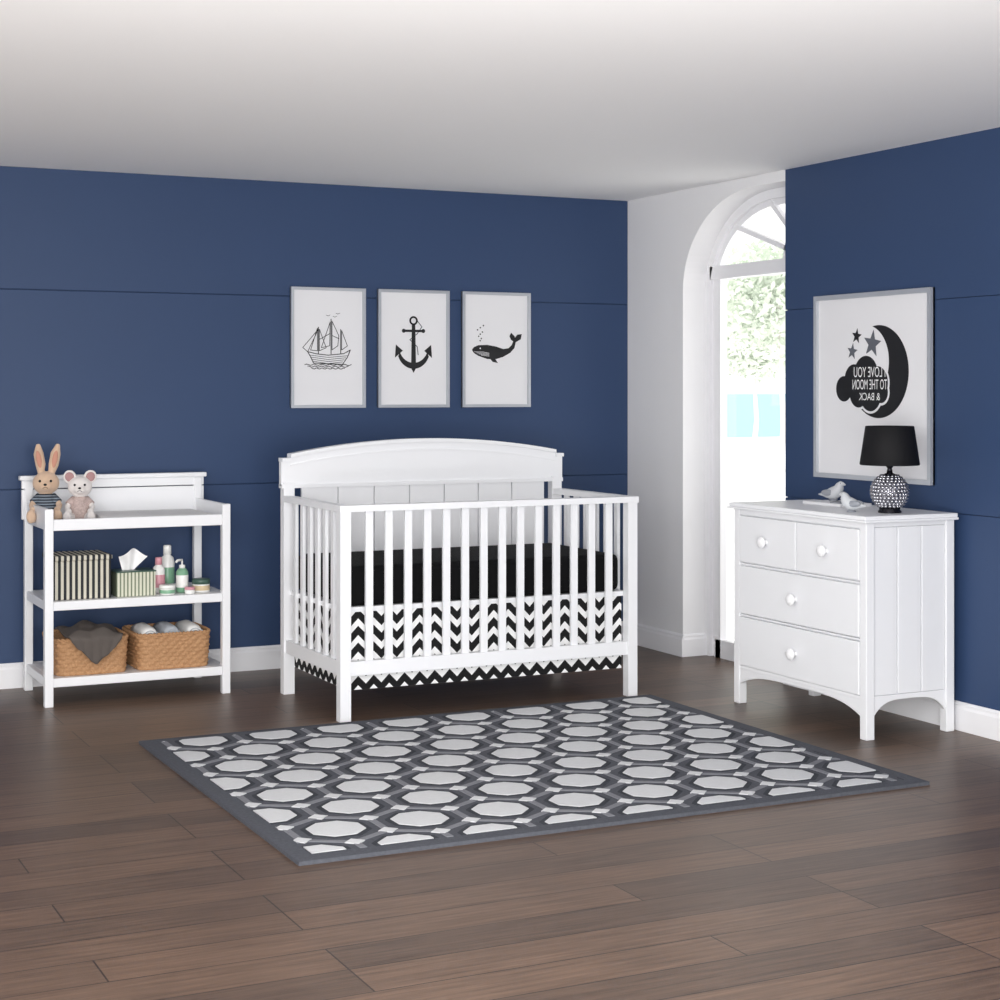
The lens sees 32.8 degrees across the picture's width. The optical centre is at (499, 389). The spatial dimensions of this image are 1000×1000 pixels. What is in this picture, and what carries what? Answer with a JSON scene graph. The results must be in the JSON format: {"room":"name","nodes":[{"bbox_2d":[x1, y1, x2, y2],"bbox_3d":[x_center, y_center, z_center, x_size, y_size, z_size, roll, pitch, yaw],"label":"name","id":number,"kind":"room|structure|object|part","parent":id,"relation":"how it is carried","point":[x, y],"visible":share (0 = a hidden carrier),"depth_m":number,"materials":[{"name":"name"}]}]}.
{"room":"children's room","nodes":[
{"label":"children's room","id":0,"kind":"room"},
{"bbox_2d":[0,166,627,663],"bbox_3d":[-2.212,0.167,7.703,6.750,2.340,0.150,0,0,-26],"label":"wall","id":1,"kind":"structure","parent":0,"point":[145,318],"depth_m":8.07,"materials":[{"name":"blue paint"}]},
{"bbox_2d":[0,621,622,688],"bbox_3d":[-2.266,1.281,7.585,6.550,0.112,0.015,0,0,-26],"label":"baseboard","id":2,"kind":"structure","parent":1,"relation":"attached to","point":[269,656],"depth_m":8.08,"materials":[{"name":"white wood"}]},
{"bbox_2d":[290,286,365,407],"bbox_3d":[-0.836,-0.205,8.274,0.384,0.585,0.024,0,0,-26],"label":"picture","id":3,"kind":"object","parent":1,"relation":"attached to","point":[328,325],"visible":1,"depth_m":8.27,"materials":[{"name":"paper"}]},
{"bbox_2d":[377,289,449,407],"bbox_3d":[-0.430,-0.205,8.471,0.384,0.585,0.024,0,0,-26],"label":"picture","id":4,"kind":"object","parent":1,"relation":"attached to","point":[413,326],"visible":1,"depth_m":8.47,"materials":[{"name":"paper"}]},
{"bbox_2d":[461,291,530,406],"bbox_3d":[-0.019,-0.205,8.670,0.384,0.585,0.024,0,0,-26],"label":"picture","id":5,"kind":"object","parent":1,"relation":"attached to","point":[495,326],"visible":1,"depth_m":8.67,"materials":[{"name":"paper"}]},
{"bbox_2d":[0,645,999,999],"bbox_3d":[-0.505,1.362,3.101,7.800,0.050,10.020,0,0,-26],"label":"floor","id":6,"kind":"structure","parent":0,"point":[121,878],"depth_m":4.59,"materials":[{"name":"brown wood"}]},
{"bbox_2d":[18,472,229,707],"bbox_3d":[-1.658,0.860,7.540,0.849,0.955,0.494,0,0,-26],"label":"table","id":7,"kind":"object","parent":6,"relation":"on","point":[157,496],"visible":0.81,"depth_m":7.48,"materials":[{"name":"white wood"}]},
{"bbox_2d":[26,444,61,522],"bbox_3d":[-1.989,0.408,7.440,0.152,0.343,0.200,0,0,-12],"label":"plush bunny","id":8,"kind":"object","parent":7,"relation":"on","point":[45,483],"visible":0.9,"depth_m":7.45,"materials":[{"name":"fabric"}]},
{"bbox_2d":[42,550,111,600],"bbox_3d":[-1.831,0.800,7.359,0.255,0.188,0.230,0,0,-26],"label":"storage box","id":9,"kind":"object","parent":7,"relation":"on","point":[84,574],"visible":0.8,"depth_m":7.26,"materials":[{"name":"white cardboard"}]},
{"bbox_2d":[63,470,96,518],"bbox_3d":[-1.839,0.466,7.439,0.142,0.228,0.181,0,0,-12],"label":"mouse","id":10,"kind":"object","parent":7,"relation":"on","point":[79,505],"visible":0.87,"depth_m":7.44,"materials":[{"name":"fabric"}]},
{"bbox_2d":[42,627,128,675],"bbox_3d":[-1.808,1.136,7.410,0.333,0.162,0.332,0,0,-26],"label":"wicker basket","id":11,"kind":"object","parent":7,"relation":"on","point":[68,660],"visible":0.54,"depth_m":7.25,"materials":[{"name":"brown wicker"}]},
{"bbox_2d":[55,620,122,663],"bbox_3d":[-1.781,1.085,7.371,0.240,0.166,0.306,0,0,-26],"label":"folded blanket","id":12,"kind":"object","parent":11,"relation":"in","point":[96,641],"visible":1,"depth_m":7.25,"materials":[{"name":"grey fabric"}]},
{"bbox_2d":[111,548,155,596],"bbox_3d":[-1.603,0.793,7.423,0.176,0.203,0.131,0,0,-26],"label":"tissue box","id":13,"kind":"object","parent":7,"relation":"on","point":[128,581],"visible":0.89,"depth_m":7.38,"materials":[{"name":"cardboard"}]},
{"bbox_2d":[94,509,210,517],"bbox_3d":[-1.558,0.564,7.581,0.480,0.033,0.380,0,0,-26],"label":"changing pad","id":14,"kind":"object","parent":7,"relation":"on","point":[163,512],"visible":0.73,"depth_m":7.53,"materials":[{"name":"white fabric"}]},
{"bbox_2d":[153,557,164,592],"bbox_3d":[-1.509,0.817,7.516,0.057,0.155,0.057,0,0,-26],"label":"shampoo bottle","id":15,"kind":"object","parent":7,"relation":"on","point":[160,570],"visible":0.77,"depth_m":7.49,"materials":[{"name":"pink plastic"}]},
{"bbox_2d":[122,622,210,669],"bbox_3d":[-1.486,1.136,7.566,0.348,0.162,0.332,0,0,-26],"label":"wicker basket","id":16,"kind":"object","parent":7,"relation":"on","point":[154,651],"visible":0.87,"depth_m":7.42,"materials":[{"name":"brown wicker"}]},
{"bbox_2d":[130,622,157,633],"bbox_3d":[-1.574,1.073,7.516,0.081,0.077,0.249,0,0,-26],"label":"rolled towel","id":17,"kind":"object","parent":16,"relation":"in","point":[143,628],"visible":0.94,"depth_m":7.45,"materials":[{"name":"white fabric"}]},
{"bbox_2d":[153,621,180,633],"bbox_3d":[-1.484,1.073,7.560,0.081,0.077,0.249,0,0,-26],"label":"rolled towel","id":18,"kind":"object","parent":16,"relation":"in","point":[164,626],"visible":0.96,"depth_m":7.50,"materials":[{"name":"grey fabric"}]},
{"bbox_2d":[175,620,202,631],"bbox_3d":[-1.394,1.073,7.604,0.081,0.077,0.249,0,0,-26],"label":"rolled towel","id":19,"kind":"object","parent":16,"relation":"in","point":[184,625],"visible":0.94,"depth_m":7.54,"materials":[{"name":"white fabric"}]},
{"bbox_2d":[159,584,174,594],"bbox_3d":[-1.457,0.873,7.441,0.071,0.042,0.071,0,0,-26],"label":"jar","id":20,"kind":"object","parent":7,"relation":"on","point":[164,589],"visible":1,"depth_m":7.41,"materials":[{"name":"white plastic"}]},
{"bbox_2d":[162,545,174,583],"bbox_3d":[-1.490,0.794,7.614,0.065,0.200,0.065,0,0,-26],"label":"lotion bottle","id":21,"kind":"object","parent":7,"relation":"on","point":[167,559],"visible":0.73,"depth_m":7.59,"materials":[{"name":"plastic"}]},
{"bbox_2d":[175,559,187,592],"bbox_3d":[-1.411,0.820,7.519,0.064,0.148,0.055,0,0,-26],"label":"lotion bottle","id":22,"kind":"object","parent":7,"relation":"on","point":[181,573],"visible":0.99,"depth_m":7.50,"materials":[{"name":"plastic"}]},
{"bbox_2d":[184,586,194,593],"bbox_3d":[-1.362,0.879,7.465,0.046,0.030,0.046,0,0,-26],"label":"jar","id":23,"kind":"object","parent":7,"relation":"on","point":[188,589],"visible":1,"depth_m":7.45,"materials":[{"name":"plastic"}]},
{"bbox_2d":[192,578,209,592],"bbox_3d":[-1.326,0.865,7.538,0.079,0.058,0.079,0,0,-26],"label":"jar","id":24,"kind":"object","parent":7,"relation":"on","point":[201,585],"visible":0.92,"depth_m":7.50,"materials":[{"name":"plastic"}]},
{"bbox_2d":[279,438,638,722],"bbox_3d":[-0.183,0.779,7.463,1.396,1.116,0.760,0,0,-26],"label":"crib","id":25,"kind":"object","parent":6,"relation":"on","point":[389,495],"visible":0.96,"depth_m":7.37,"materials":[{"name":"white wood"}]},
{"bbox_2d":[295,596,620,689],"bbox_3d":[-0.186,1.061,7.468,1.280,0.316,0.651,0,0,-26],"label":"skirt","id":26,"kind":"object","parent":25,"relation":"attached to","point":[357,618],"visible":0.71,"depth_m":7.17,"materials":[{"name":"fabric"}]},
{"bbox_2d":[299,543,617,605],"bbox_3d":[-0.186,0.800,7.469,1.276,0.163,0.640,0,0,-26],"label":"mattress","id":27,"kind":"object","parent":25,"relation":"in","point":[357,557],"visible":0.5,"depth_m":7.22,"materials":[{"name":"black fabric"}]},
{"bbox_2d":[139,695,928,865],"bbox_3d":[0.045,1.329,6.086,2.243,0.016,1.830,0,0,-26],"label":"area rug","id":28,"kind":"object","parent":6,"relation":"on","point":[332,792],"visible":1,"depth_m":5.84,"materials":[{"name":"grey fabric"}]},
{"bbox_2d":[727,499,958,740],"bbox_3d":[1.374,0.909,6.965,0.476,0.856,0.944,0,0,-26],"label":"dresser","id":29,"kind":"object","parent":6,"relation":"on","point":[856,609],"visible":1,"depth_m":6.65,"materials":[{"name":"white wood"}]},
{"bbox_2d":[803,500,871,506],"bbox_3d":[1.411,0.473,7.122,0.160,0.016,0.260,0,0,-26],"label":"tray","id":30,"kind":"object","parent":29,"relation":"on","point":[838,503],"visible":0.76,"depth_m":7.09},
{"bbox_2d":[818,481,845,500],"bbox_3d":[1.402,0.426,7.179,0.124,0.085,0.056,0,0,33],"label":"bird figurine","id":31,"kind":"object","parent":30,"relation":"on","point":[832,493],"visible":0.99,"depth_m":7.15,"materials":[{"name":"white ceramic"}]},
{"bbox_2d":[839,492,866,511],"bbox_3d":[1.388,0.441,6.694,0.117,0.081,0.053,0,0,29],"label":"bird figurine","id":32,"kind":"object","parent":29,"relation":"on","point":[851,504],"visible":1,"depth_m":6.68,"materials":[{"name":"white ceramic"}]},
{"bbox_2d":[859,425,919,512],"bbox_3d":[1.528,0.311,6.667,0.232,0.340,0.232,0,0,-26],"label":"table lamp","id":33,"kind":"object","parent":29,"relation":"on","point":[889,446],"visible":1,"depth_m":6.60,"materials":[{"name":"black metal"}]},
{"bbox_3d":[1.528,0.217,6.667,0.232,0.153,0.232,0,0,-26],"label":"lamp shade","id":34,"kind":"part","parent":33,"relation":"part of","materials":[{"name":"black fabric"}]},
{"bbox_2d":[0,0,999,200],"bbox_3d":[-0.885,-1.053,5.028,6.800,0.100,6.220,0,0,-26],"label":"ceiling","id":35,"kind":"structure","parent":0,"point":[619,100],"depth_m":5.58,"materials":[{"name":"white paint"}]},
{"bbox_2d":[628,127,999,710],"bbox_3d":[2.082,0.167,6.358,0.200,2.340,6.020,0,0,-26],"label":"wall","id":36,"kind":"structure","parent":0,"point":[925,214],"depth_m":7.38,"materials":[{"name":"paint"}]},
{"bbox_2d":[705,187,784,661],"bbox_3d":[1.254,0.192,8.201,0.060,2.290,0.881,0,0,-26],"label":"window","id":37,"kind":"structure","parent":36,"relation":"in","point":[717,274],"depth_m":8.49,"materials":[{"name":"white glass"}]},
{"bbox_2d":[637,623,999,740],"bbox_3d":[2.047,1.281,6.333,0.145,0.112,6.005,0,0,-26],"label":"baseboard","id":38,"kind":"structure","parent":36,"relation":"attached to","point":[968,718],"depth_m":6.93,"materials":[{"name":"white wood"}]},
{"bbox_2d":[813,287,934,484],"bbox_3d":[1.565,-0.015,7.166,0.024,0.795,0.777,0,0,-26],"label":"poster","id":39,"kind":"object","parent":36,"relation":"attached to","point":[874,352],"visible":1,"depth_m":7.17,"materials":[{"name":"paper"}]},
{"label":"outside","id":40,"kind":"structure","parent":0,"visible":0},
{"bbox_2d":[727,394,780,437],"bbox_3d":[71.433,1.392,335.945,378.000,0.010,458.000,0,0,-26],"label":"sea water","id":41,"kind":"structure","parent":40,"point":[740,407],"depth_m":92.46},
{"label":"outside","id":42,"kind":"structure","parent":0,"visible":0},
{"bbox_2d":[727,437,784,640],"bbox_3d":[16.042,1.427,41.139,55.200,0.060,80.000,0,0,-26],"label":"ground","id":43,"kind":"structure","parent":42,"point":[744,484],"depth_m":25.95,"materials":[{"name":"white"}]},
{"bbox_2d":[725,238,786,488],"bbox_3d":[3.926,-0.349,23.990,2.384,3.584,2.324,0,0,-26],"label":"tree","id":44,"kind":"object","parent":43,"relation":"on","point":[751,304],"visible":0.45,"depth_m":23.66,"materials":[{"name":"green plant"}]},
{"bbox_2d":[727,307,784,468],"bbox_3d":[4.443,-0.077,30.003,1.950,3.039,1.959,0,0,-26],"label":"tree","id":45,"kind":"object","parent":43,"relation":"on","point":[735,358],"visible":0.23,"depth_m":29.79,"materials":[{"name":"green plant"}]},
{"bbox_2d":[761,289,784,381],"bbox_3d":[5.990,-0.477,34.010,3.015,3.840,3.032,0,0,-26],"label":"tree","id":46,"kind":"object","parent":43,"relation":"on","point":[770,289],"visible":0.02,"depth_m":33.79,"materials":[{"name":"green plant"}]}
]}

